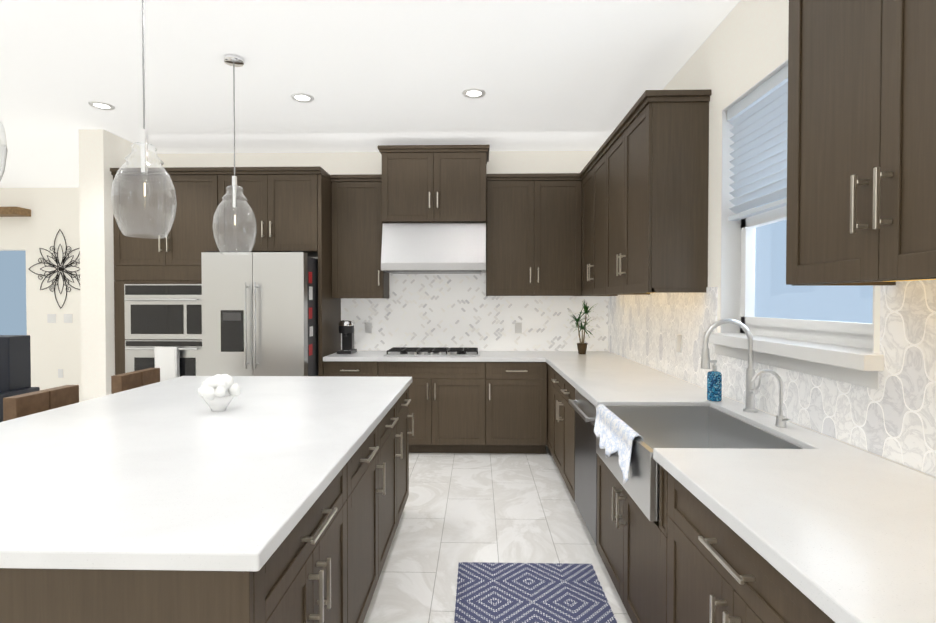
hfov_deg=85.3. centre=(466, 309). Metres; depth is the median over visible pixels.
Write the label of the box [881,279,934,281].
under-cabinet light
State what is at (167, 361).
oven towel
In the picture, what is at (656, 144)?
upper cabinet
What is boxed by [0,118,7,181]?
pendant light
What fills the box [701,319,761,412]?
faucet
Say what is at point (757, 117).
window blind
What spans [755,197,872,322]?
window pane
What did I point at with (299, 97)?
recessed light
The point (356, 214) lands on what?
upper cabinet
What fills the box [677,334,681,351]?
electrical outlet plate
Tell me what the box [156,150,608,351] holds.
wall
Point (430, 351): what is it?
cooktop
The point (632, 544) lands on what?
base cabinet
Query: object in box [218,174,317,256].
upper cabinet
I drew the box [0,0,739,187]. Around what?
ceiling
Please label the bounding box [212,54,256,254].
pendant light
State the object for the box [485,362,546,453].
base cabinet
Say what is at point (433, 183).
upper cabinet
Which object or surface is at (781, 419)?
faucet
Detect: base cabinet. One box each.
[324,361,377,376]
[378,361,484,452]
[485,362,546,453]
[547,364,552,455]
[551,369,574,501]
[597,454,668,622]
[667,472,834,622]
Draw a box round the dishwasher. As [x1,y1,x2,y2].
[569,389,596,545]
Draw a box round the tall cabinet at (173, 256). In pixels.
[110,167,219,374]
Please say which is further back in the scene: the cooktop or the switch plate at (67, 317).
the switch plate at (67, 317)
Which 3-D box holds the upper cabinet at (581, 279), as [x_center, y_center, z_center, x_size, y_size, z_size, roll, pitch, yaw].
[1.302,-0.723,5.101,0.350,1.180,0.350,0,1,1]
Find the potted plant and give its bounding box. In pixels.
[570,301,605,353]
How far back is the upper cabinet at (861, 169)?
1.34 m
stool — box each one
[3,385,78,420]
[111,368,159,393]
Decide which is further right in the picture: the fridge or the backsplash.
the backsplash
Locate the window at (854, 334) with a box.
[720,59,874,352]
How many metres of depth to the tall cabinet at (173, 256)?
4.73 m
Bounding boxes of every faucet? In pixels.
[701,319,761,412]
[751,370,790,427]
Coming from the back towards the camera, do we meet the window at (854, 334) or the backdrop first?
the backdrop
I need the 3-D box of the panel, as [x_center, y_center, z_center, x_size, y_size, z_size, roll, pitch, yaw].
[-1.344,0.054,5.025,0.035,2.608,0.650,0,1,1]
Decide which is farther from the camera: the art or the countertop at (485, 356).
the art
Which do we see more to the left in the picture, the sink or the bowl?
the bowl
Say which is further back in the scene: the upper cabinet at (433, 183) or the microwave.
the upper cabinet at (433, 183)
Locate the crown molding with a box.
[216,166,330,181]
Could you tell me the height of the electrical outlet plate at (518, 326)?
0.115 m
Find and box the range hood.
[381,222,485,273]
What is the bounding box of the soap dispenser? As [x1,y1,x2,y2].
[707,360,721,400]
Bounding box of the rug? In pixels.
[454,562,616,622]
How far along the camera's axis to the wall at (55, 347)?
7.01 m
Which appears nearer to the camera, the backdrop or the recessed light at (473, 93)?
the recessed light at (473, 93)
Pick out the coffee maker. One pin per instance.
(346, 328)
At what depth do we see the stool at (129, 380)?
3.41 m
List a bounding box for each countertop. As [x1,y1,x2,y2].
[0,376,411,570]
[323,351,602,361]
[543,351,935,622]
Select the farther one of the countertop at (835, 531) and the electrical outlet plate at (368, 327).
the electrical outlet plate at (368, 327)
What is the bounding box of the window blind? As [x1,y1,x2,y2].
[727,64,787,220]
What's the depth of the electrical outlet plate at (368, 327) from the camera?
5.33 m
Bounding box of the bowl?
[198,374,240,411]
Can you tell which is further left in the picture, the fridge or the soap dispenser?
the fridge
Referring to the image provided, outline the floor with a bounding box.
[363,445,631,622]
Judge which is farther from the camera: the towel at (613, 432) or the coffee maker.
the coffee maker
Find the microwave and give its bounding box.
[124,284,201,339]
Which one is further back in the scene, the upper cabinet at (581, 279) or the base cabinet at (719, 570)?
the upper cabinet at (581, 279)
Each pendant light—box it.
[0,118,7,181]
[111,0,176,238]
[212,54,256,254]
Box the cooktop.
[383,347,479,355]
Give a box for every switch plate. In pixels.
[47,314,55,322]
[58,369,62,377]
[64,314,72,322]
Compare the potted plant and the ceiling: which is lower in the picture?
the potted plant
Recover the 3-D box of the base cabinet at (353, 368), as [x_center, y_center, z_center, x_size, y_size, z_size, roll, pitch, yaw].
[-1.069,0.918,5.021,0.510,0.880,0.649,0,1,1]
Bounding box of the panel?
[318,174,340,375]
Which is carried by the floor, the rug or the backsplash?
the rug
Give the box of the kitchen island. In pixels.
[0,387,413,622]
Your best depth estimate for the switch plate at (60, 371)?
7.02 m
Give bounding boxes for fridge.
[201,251,317,375]
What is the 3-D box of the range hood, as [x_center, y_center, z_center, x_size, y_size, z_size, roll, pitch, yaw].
[-0.305,-0.601,5.055,0.998,0.474,0.500,0,1,1]
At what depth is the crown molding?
4.67 m
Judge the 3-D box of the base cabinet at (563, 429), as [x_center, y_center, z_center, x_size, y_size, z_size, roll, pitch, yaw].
[1.062,0.937,3.845,0.747,0.880,0.970,0,1,1]
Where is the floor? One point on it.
(494, 507)
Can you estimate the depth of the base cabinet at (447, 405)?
4.72 m
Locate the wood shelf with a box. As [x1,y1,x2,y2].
[0,207,30,216]
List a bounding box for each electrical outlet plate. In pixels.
[365,322,371,332]
[515,323,521,333]
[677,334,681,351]
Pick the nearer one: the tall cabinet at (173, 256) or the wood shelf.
the tall cabinet at (173, 256)
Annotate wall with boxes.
[0,187,81,401]
[78,129,155,400]
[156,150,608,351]
[608,0,935,477]
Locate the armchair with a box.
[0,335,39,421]
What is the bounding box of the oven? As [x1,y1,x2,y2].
[125,340,201,376]
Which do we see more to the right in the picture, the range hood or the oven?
the range hood
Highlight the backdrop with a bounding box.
[0,251,26,334]
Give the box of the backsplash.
[341,272,607,350]
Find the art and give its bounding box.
[29,229,79,308]
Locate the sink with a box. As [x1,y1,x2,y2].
[596,405,805,520]
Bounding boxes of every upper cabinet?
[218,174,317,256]
[330,174,388,298]
[377,145,489,222]
[486,173,581,295]
[580,145,617,295]
[581,263,581,295]
[603,89,710,294]
[786,0,935,285]
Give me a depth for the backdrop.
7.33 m
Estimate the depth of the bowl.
2.37 m
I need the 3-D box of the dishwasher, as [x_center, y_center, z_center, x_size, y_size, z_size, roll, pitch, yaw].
[0.986,0.952,3.046,0.650,0.876,0.618,0,1,1]
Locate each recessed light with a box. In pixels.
[88,101,114,109]
[290,93,313,102]
[462,88,485,98]
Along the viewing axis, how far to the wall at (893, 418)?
2.38 m
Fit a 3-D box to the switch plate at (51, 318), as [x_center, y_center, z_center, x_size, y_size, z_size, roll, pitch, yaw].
[-5.718,0.126,7.013,0.120,0.120,0.007,0,1,1]
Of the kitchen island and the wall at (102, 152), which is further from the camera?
the wall at (102, 152)
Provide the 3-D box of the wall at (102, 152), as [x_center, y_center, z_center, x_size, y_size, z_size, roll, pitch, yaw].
[-3.381,-0.154,5.797,0.230,3.000,2.320,0,1,1]
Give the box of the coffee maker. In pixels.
[337,320,356,353]
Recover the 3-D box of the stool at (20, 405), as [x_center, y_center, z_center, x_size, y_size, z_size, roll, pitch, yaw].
[-2.093,0.918,2.743,0.439,0.956,0.407,0,1,1]
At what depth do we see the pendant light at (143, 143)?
2.38 m
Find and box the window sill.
[703,332,883,389]
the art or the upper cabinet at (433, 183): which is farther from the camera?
the art
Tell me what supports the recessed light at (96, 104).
in the ceiling
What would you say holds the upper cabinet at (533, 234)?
attached to the wall at (499, 162)
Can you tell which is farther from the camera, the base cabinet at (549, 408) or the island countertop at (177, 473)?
the base cabinet at (549, 408)
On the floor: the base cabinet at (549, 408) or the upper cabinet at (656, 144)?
the base cabinet at (549, 408)
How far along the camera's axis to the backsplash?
5.31 m
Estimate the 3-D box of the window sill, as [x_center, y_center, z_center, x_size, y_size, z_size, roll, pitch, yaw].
[1.431,0.202,2.298,0.185,0.121,1.220,0,1,1]
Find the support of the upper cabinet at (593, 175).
attached to the wall at (893, 418)
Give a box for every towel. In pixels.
[154,347,179,381]
[594,404,642,483]

